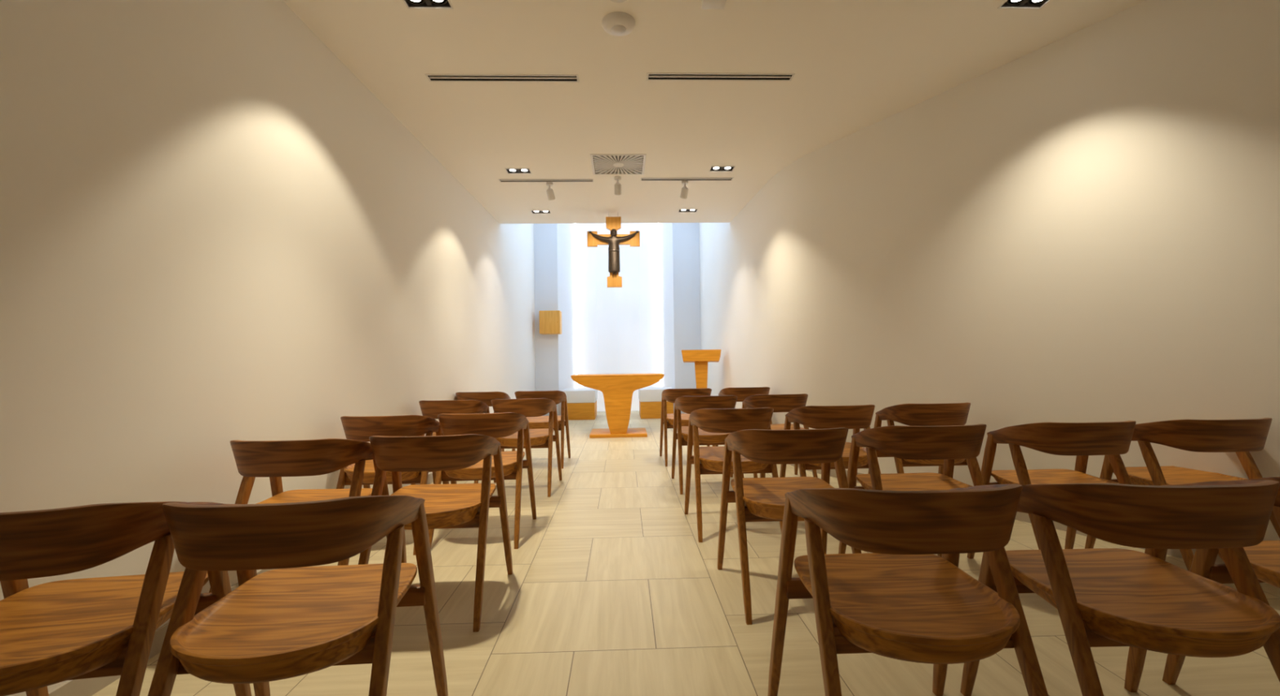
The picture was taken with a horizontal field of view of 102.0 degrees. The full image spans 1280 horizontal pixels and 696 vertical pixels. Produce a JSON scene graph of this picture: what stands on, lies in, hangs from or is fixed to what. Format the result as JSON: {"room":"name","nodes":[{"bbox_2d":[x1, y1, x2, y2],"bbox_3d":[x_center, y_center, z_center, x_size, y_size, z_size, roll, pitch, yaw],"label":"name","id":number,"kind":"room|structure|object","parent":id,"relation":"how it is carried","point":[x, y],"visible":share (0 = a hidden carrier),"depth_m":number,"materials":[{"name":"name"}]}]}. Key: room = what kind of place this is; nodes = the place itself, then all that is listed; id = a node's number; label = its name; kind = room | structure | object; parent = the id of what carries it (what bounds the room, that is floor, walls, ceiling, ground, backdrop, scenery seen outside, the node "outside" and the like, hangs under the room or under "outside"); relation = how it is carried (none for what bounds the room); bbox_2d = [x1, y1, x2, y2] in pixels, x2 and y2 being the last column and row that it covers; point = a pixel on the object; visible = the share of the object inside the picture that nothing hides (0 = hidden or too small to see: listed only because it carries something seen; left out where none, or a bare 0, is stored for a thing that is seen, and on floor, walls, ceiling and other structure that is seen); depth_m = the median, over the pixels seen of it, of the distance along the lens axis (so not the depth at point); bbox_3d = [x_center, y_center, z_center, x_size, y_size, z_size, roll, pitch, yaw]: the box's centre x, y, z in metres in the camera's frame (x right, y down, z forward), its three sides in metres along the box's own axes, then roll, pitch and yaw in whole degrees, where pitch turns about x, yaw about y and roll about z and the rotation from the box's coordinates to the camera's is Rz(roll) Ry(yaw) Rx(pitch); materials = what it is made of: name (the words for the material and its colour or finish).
{"room":"house of worship","nodes":[
{"label":"house of worship","id":0,"kind":"room"},
{"bbox_2d":[0,0,535,695],"bbox_3d":[-1.936,-1.230,3.816,0.202,4.800,12.102,-1,-1,-1],"label":"wall","id":1,"kind":"structure","parent":0,"point":[214,233],"depth_m":2.17,"materials":[{"name":"white paint"}]},
{"bbox_2d":[48,472,433,695],"bbox_3d":[-1.817,1.126,3.769,0.054,0.085,12.100,-1,-1,-1],"label":"baseboard","id":2,"kind":"structure","parent":1,"relation":"attached to","point":[90,686],"depth_m":1.69,"materials":[{"name":"stone"}]},
{"bbox_2d":[533,222,701,416],"bbox_3d":[-0.441,-1.110,10.368,3.165,4.800,0.900,-1,-1,-2],"label":"wall","id":3,"kind":"structure","parent":0,"point":[679,242],"depth_m":9.96,"materials":[{"name":"white paint"}]},
{"bbox_2d":[538,310,561,334],"bbox_3d":[-1.674,-0.477,9.702,0.384,0.430,0.322,-1,-1,-2],"label":"tabernacle","id":4,"kind":"object","parent":3,"relation":"attached to","point":[550,322],"visible":1,"depth_m":9.56,"materials":[{"name":"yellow wood"}]},
{"bbox_2d":[574,223,577,388],"bbox_3d":[-1.300,-1.073,10.572,0.022,4.740,0.034,-1,-1,-2],"label":"light strip","id":5,"kind":"object","parent":3,"relation":"attached to","point":[575,224],"visible":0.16,"depth_m":10.55,"materials":[{"name":"white ceramic"}]},
{"bbox_2d":[573,222,662,412],"bbox_3d":[-0.456,-1.104,10.662,1.775,4.798,0.070,-1,-1,-2],"label":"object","id":6,"kind":"structure","parent":3,"relation":"in","point":[618,332],"depth_m":10.62,"materials":[{"name":"white"}]},
{"bbox_2d":[657,222,661,386],"bbox_3d":[0.394,-1.096,10.628,0.022,4.740,0.034,-1,-1,-2],"label":"light strip","id":7,"kind":"object","parent":3,"relation":"attached to","point":[658,223],"visible":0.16,"depth_m":10.61,"materials":[{"name":"white ceramic"}]},
{"bbox_2d":[92,411,1279,695],"bbox_3d":[1.773,1.191,4.356,7.600,0.120,13.360,-1,-1,-2],"label":"floor","id":8,"kind":"structure","parent":0,"point":[612,589],"depth_m":2.15,"materials":[{"name":"tile"}]},
{"bbox_2d":[0,502,251,695],"bbox_3d":[-1.408,0.729,1.270,0.546,0.760,0.566,-1,-1,-9],"label":"wooden chair","id":9,"kind":"object","parent":8,"relation":"on","point":[56,632],"visible":0.77,"depth_m":1.19,"materials":[{"name":"brown wood"}]},
{"bbox_2d":[147,495,448,695],"bbox_3d":[-0.850,0.722,1.318,0.546,0.760,0.566,-1,-1,-4],"label":"wooden chair","id":10,"kind":"object","parent":8,"relation":"on","point":[293,620],"visible":1,"depth_m":1.19,"materials":[{"name":"brown wood"}]},
{"bbox_2d":[208,438,389,592],"bbox_3d":[-1.435,0.751,2.249,0.546,0.760,0.566,-1,-1,-1],"label":"wooden chair","id":11,"kind":"object","parent":8,"relation":"on","point":[273,460],"visible":0.39,"depth_m":2.08,"materials":[{"name":"brown wood"}]},
{"bbox_2d":[336,415,448,555],"bbox_3d":[-1.500,0.770,3.137,0.546,0.760,0.566,-1,-1,-2],"label":"wooden chair","id":12,"kind":"object","parent":8,"relation":"on","point":[355,428],"visible":0.36,"depth_m":2.96,"materials":[{"name":"brown wood"}]},
{"bbox_2d":[358,434,512,632],"bbox_3d":[-0.905,0.745,2.317,0.546,0.760,0.566,-1,-1,-2],"label":"wooden chair","id":13,"kind":"object","parent":8,"relation":"on","point":[446,506],"visible":0.66,"depth_m":2.17,"materials":[{"name":"brown wood"}]},
{"bbox_2d":[410,400,496,485],"bbox_3d":[-1.527,0.795,4.267,0.546,0.760,0.566,-1,-1,-1],"label":"wooden chair","id":14,"kind":"object","parent":8,"relation":"on","point":[431,409],"visible":0.19,"depth_m":4.08,"materials":[{"name":"brown wood"}]},
{"bbox_2d":[428,412,536,549],"bbox_3d":[-0.963,0.764,3.205,0.546,0.760,0.566,-1,-1,-2],"label":"wooden chair","id":15,"kind":"object","parent":8,"relation":"on","point":[495,425],"visible":0.57,"depth_m":3.04,"materials":[{"name":"brown wood"}]},
{"bbox_2d":[455,391,515,451],"bbox_3d":[-1.606,0.819,5.314,0.546,0.760,0.566,-1,-1,-2],"label":"wooden chair","id":16,"kind":"object","parent":8,"relation":"on","point":[486,397],"visible":0.06,"depth_m":5.12,"materials":[{"name":"brown wood"}]},
{"bbox_2d":[490,398,562,497],"bbox_3d":[-0.963,0.788,4.316,0.546,0.760,0.566,-1,-1,-1],"label":"wooden chair","id":17,"kind":"object","parent":8,"relation":"on","point":[535,407],"visible":0.62,"depth_m":4.14,"materials":[{"name":"brown wood"}]},
{"bbox_2d":[511,391,570,469],"bbox_3d":[-1.022,0.811,5.354,0.546,0.760,0.566,-1,-1,-2],"label":"wooden chair","id":18,"kind":"object","parent":8,"relation":"on","point":[557,397],"visible":0.54,"depth_m":5.20,"materials":[{"name":"brown wood"}]},
{"bbox_2d":[562,388,597,420],"bbox_3d":[-1.104,1.023,9.574,0.600,0.520,0.790,-1,-1,-2],"label":"bench","id":19,"kind":"object","parent":8,"relation":"on","point":[581,402],"visible":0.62,"depth_m":9.18,"materials":[{"name":"brown wood"}]},
{"bbox_2d":[570,373,664,438],"bbox_3d":[-0.308,0.799,7.358,1.280,0.850,0.620,-1,-1,-2],"label":"altar","id":20,"kind":"object","parent":8,"relation":"on","point":[617,389],"visible":1,"depth_m":7.08,"materials":[{"name":"brown wood"}]},
{"bbox_2d":[638,386,673,418],"bbox_3d":[0.290,1.005,9.620,0.610,0.520,0.790,-1,-1,-2],"label":"bench","id":21,"kind":"object","parent":8,"relation":"on","point":[650,398],"visible":0.6,"depth_m":9.23,"materials":[{"name":"brown wood"}]},
{"bbox_2d":[659,388,715,466],"bbox_3d":[0.492,0.791,5.404,0.546,0.760,0.566,-1,-1,-2],"label":"wooden chair","id":22,"kind":"object","parent":8,"relation":"on","point":[670,395],"visible":0.4,"depth_m":5.24,"materials":[{"name":"brown wood"}]},
{"bbox_2d":[681,349,720,388],"bbox_3d":[0.913,0.621,7.647,0.572,1.185,0.390,-1,-1,7],"label":"lectern","id":23,"kind":"object","parent":8,"relation":"on","point":[700,358],"visible":0.59,"depth_m":7.52,"materials":[{"name":"brown wood"}]},
{"bbox_2d":[671,395,743,494],"bbox_3d":[0.557,0.768,4.346,0.546,0.760,0.566,-1,-1,-2],"label":"wooden chair","id":24,"kind":"object","parent":8,"relation":"on","point":[686,404],"visible":0.54,"depth_m":4.17,"materials":[{"name":"brown wood"}]},
{"bbox_2d":[684,407,782,542],"bbox_3d":[0.581,0.745,3.286,0.546,0.760,0.566,-1,-1,-2],"label":"wooden chair","id":25,"kind":"object","parent":8,"relation":"on","point":[706,460],"visible":0.59,"depth_m":3.11,"materials":[{"name":"brown wood"}]},
{"bbox_2d":[715,386,772,446],"bbox_3d":[1.105,0.784,5.464,0.546,0.760,0.566,-1,-1,-2],"label":"wooden chair","id":26,"kind":"object","parent":8,"relation":"on","point":[742,393],"visible":0.11,"depth_m":5.27,"materials":[{"name":"brown wood"}]},
{"bbox_2d":[742,394,817,478],"bbox_3d":[1.155,0.761,4.406,0.546,0.760,0.566,-1,-1,-3],"label":"wooden chair","id":27,"kind":"object","parent":8,"relation":"on","point":[779,402],"visible":0.2,"depth_m":4.21,"materials":[{"name":"brown wood"}]},
{"bbox_2d":[717,427,861,625],"bbox_3d":[0.667,0.724,2.359,0.546,0.760,0.566,-1,-1,-2],"label":"wooden chair","id":28,"kind":"object","parent":8,"relation":"on","point":[763,499],"visible":0.68,"depth_m":2.21,"materials":[{"name":"brown wood"}]},
{"bbox_2d":[779,404,880,486],"bbox_3d":[1.244,0.737,3.378,0.546,0.760,0.566,-1,-1,-3],"label":"wooden chair","id":29,"kind":"object","parent":8,"relation":"on","point":[855,418],"visible":0.3,"depth_m":3.20,"materials":[{"name":"brown wood"}]},
{"bbox_2d":[768,484,1048,695],"bbox_3d":[0.675,0.702,1.354,0.546,0.760,0.566,-1,-1,-2],"label":"wooden chair","id":30,"kind":"object","parent":8,"relation":"on","point":[903,601],"visible":1,"depth_m":1.22,"materials":[{"name":"brown wood"}]},
{"bbox_2d":[838,424,986,557],"bbox_3d":[1.296,0.716,2.410,0.546,0.760,0.566,-1,-1,-2],"label":"wooden chair","id":31,"kind":"object","parent":8,"relation":"on","point":[949,444],"visible":0.58,"depth_m":2.30,"materials":[{"name":"brown wood"}]},
{"bbox_2d":[867,402,970,474],"bbox_3d":[1.877,0.730,3.429,0.546,0.760,0.566,-1,-1,-2],"label":"wooden chair","id":32,"kind":"object","parent":8,"relation":"on","point":[940,414],"visible":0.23,"depth_m":3.25,"materials":[{"name":"brown wood"}]},
{"bbox_2d":[967,420,1136,559],"bbox_3d":[1.989,0.707,2.453,0.546,0.760,0.566,-1,-1,-2],"label":"wooden chair","id":33,"kind":"object","parent":8,"relation":"on","point":[1111,439],"visible":0.54,"depth_m":2.36,"materials":[{"name":"brown wood"}]},
{"bbox_2d":[960,480,1279,695],"bbox_3d":[1.280,0.694,1.364,0.546,0.760,0.566,-1,-1,-1],"label":"wooden chair","id":34,"kind":"object","parent":8,"relation":"on","point":[1143,602],"visible":0.91,"depth_m":1.23,"materials":[{"name":"brown wood"}]},
{"bbox_2d":[1084,417,1279,571],"bbox_3d":[2.629,0.699,2.484,0.546,0.760,0.566,-1,-1,-2],"label":"wooden chair","id":35,"kind":"object","parent":8,"relation":"on","point":[1241,437],"visible":0.58,"depth_m":2.35,"materials":[{"name":"brown wood"}]},
{"bbox_2d":[1162,476,1279,684],"bbox_3d":[1.964,0.685,1.411,0.546,0.760,0.566,-1,-1,-2],"label":"wooden chair","id":36,"kind":"object","parent":8,"relation":"on","point":[1264,557],"visible":0.37,"depth_m":1.56,"materials":[{"name":"brown wood"}]},
{"bbox_2d":[282,0,1146,223],"bbox_3d":[1.741,-1.933,2.551,7.200,0.150,9.400,-1,-1,-2],"label":"ceiling","id":37,"kind":"structure","parent":0,"point":[856,64],"depth_m":3.47,"materials":[{"name":"white paint"}]},
{"bbox_2d":[402,0,453,8],"bbox_3d":[-1.115,-1.858,2.696,0.241,0.093,0.141,-1,-1,-2],"label":"recessed light","id":38,"kind":"object","parent":37,"relation":"in","point":[411,4],"visible":1,"depth_m":2.75,"materials":[{"name":"black metal"}]},
{"bbox_2d":[425,74,579,82],"bbox_3d":[-0.911,-1.829,3.458,1.002,0.061,0.090,-1,-1,-2],"label":"ceiling vent","id":39,"kind":"object","parent":37,"relation":"in","point":[432,77],"visible":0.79,"depth_m":3.47,"materials":[{"name":"black metal"}]},
{"bbox_2d":[504,168,532,173],"bbox_3d":[-1.208,-1.804,5.154,0.241,0.093,0.141,-1,-1,-2],"label":"recessed light","id":40,"kind":"object","parent":37,"relation":"in","point":[509,171],"visible":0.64,"depth_m":5.17,"materials":[{"name":"black metal"}]},
{"bbox_2d":[530,210,551,213],"bbox_3d":[-1.257,-1.772,6.583,0.241,0.093,0.141,-1,-1,-2],"label":"recessed light","id":41,"kind":"object","parent":37,"relation":"in","point":[532,211],"visible":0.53,"depth_m":6.61,"materials":[{"name":"white metal"}]},
{"bbox_2d":[497,178,593,182],"bbox_3d":[-0.980,-1.786,5.436,0.986,0.061,0.090,-1,-1,-2],"label":"rail","id":42,"kind":"object","parent":37,"relation":"in","point":[500,180],"visible":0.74,"depth_m":5.43,"materials":[{"name":"metal"}]},
{"bbox_2d":[546,182,555,200],"bbox_3d":[-0.953,-1.665,5.530,0.076,0.184,0.116,-1,-1,18],"label":"ceiling spotlight","id":43,"kind":"object","parent":37,"relation":"attached to","point":[549,191],"visible":1,"depth_m":5.50,"materials":[{"name":"white metal"}]},
{"bbox_2d":[586,217,639,287],"bbox_3d":[-0.336,-1.260,6.601,0.672,0.963,0.132,-1,-1,-2],"label":"crucifix","id":44,"kind":"object","parent":37,"relation":"hanging from","point":[613,224],"visible":1,"depth_m":6.61,"materials":[{"name":"brown wood"}]},
{"bbox_2d":[613,175,621,195],"bbox_3d":[-0.231,-1.678,5.385,0.076,0.184,0.116,-1,-1,-2],"label":"ceiling spotlight","id":45,"kind":"object","parent":37,"relation":"attached to","point":[617,187],"visible":1,"depth_m":5.36,"materials":[{"name":"white metal"}]},
{"bbox_2d":[590,154,646,174],"bbox_3d":[-0.209,-1.792,5.026,0.515,0.040,0.515,-1,-1,-2],"label":"ceiling vent","id":46,"kind":"object","parent":37,"relation":"in","point":[604,162],"visible":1,"depth_m":5.00,"materials":[{"name":"white metal"}]},
{"bbox_2d":[601,11,635,35],"bbox_3d":[-0.120,-1.796,2.908,0.188,0.058,0.188,-1,-1,-2],"label":"smoke detector","id":47,"kind":"object","parent":37,"relation":"attached to","point":[617,23],"visible":1,"depth_m":2.87,"materials":[{"name":"grey plastic"}]},
{"bbox_2d":[610,0,626,2],"bbox_3d":[-0.112,-1.813,2.663,0.124,0.034,0.124,-1,-1,-2],"label":"ceiling sensor","id":48,"kind":"object","parent":37,"relation":"attached to","point":[614,1],"visible":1,"depth_m":2.70,"materials":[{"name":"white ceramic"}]},
{"bbox_2d":[680,180,688,199],"bbox_3d":[0.473,-1.685,5.538,0.076,0.184,0.116,0,-1,-14],"label":"ceiling spotlight","id":49,"kind":"object","parent":37,"relation":"attached to","point":[684,192],"visible":1,"depth_m":5.51,"materials":[{"name":"white metal"}]},
{"bbox_2d":[640,177,733,181],"bbox_3d":[0.492,-1.806,5.455,0.976,0.061,0.090,-1,-1,-2],"label":"rail","id":50,"kind":"object","parent":37,"relation":"in","point":[711,178],"visible":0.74,"depth_m":5.46,"materials":[{"name":"metal"}]},
{"bbox_2d":[678,208,697,212],"bbox_3d":[0.612,-1.798,6.615,0.241,0.093,0.141,-1,-1,-2],"label":"recessed light","id":51,"kind":"object","parent":37,"relation":"in","point":[679,210],"visible":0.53,"depth_m":6.62,"materials":[{"name":"white ceramic"}]},
{"bbox_2d":[701,0,726,8],"bbox_3d":[0.391,-1.823,2.715,0.124,0.026,0.124,-1,-1,-2],"label":"ceiling box","id":52,"kind":"object","parent":37,"relation":"attached to","point":[706,4],"visible":1,"depth_m":2.73,"materials":[{"name":"white ceramic"}]},
{"bbox_2d":[646,72,795,80],"bbox_3d":[0.537,-1.849,3.481,0.987,0.061,0.090,-1,-1,-2],"label":"ceiling vent","id":53,"kind":"object","parent":37,"relation":"in","point":[650,76],"visible":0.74,"depth_m":3.49,"materials":[{"name":"black metal"}]},
{"bbox_2d":[708,165,735,171],"bbox_3d":[0.817,-1.831,5.171,0.241,0.093,0.141,-1,-1,-2],"label":"recessed light","id":54,"kind":"object","parent":37,"relation":"in","point":[716,168],"visible":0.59,"depth_m":5.18,"materials":[{"name":"black metal"}]},
{"bbox_2d":[997,0,1050,8],"bbox_3d":[2.070,-1.901,2.762,0.241,0.093,0.141,-1,-1,-2],"label":"recessed light","id":55,"kind":"object","parent":37,"relation":"in","point":[1006,4],"visible":1,"depth_m":2.81,"materials":[{"name":"black metal"}]},
{"bbox_2d":[698,0,1279,541],"bbox_3d":[2.736,-1.296,3.765,1.502,4.800,12.755,0,-1,-20],"label":"wall","id":56,"kind":"structure","parent":0,"point":[1083,227],"depth_m":3.15,"materials":[{"name":"white paint"}]},
{"bbox_2d":[789,464,1224,564],"bbox_3d":[2.683,1.062,3.712,1.361,0.085,12.710,0,-1,-20],"label":"baseboard","id":57,"kind":"structure","parent":56,"relation":"attached to","point":[1022,517],"depth_m":3.12,"materials":[{"name":"stone"}]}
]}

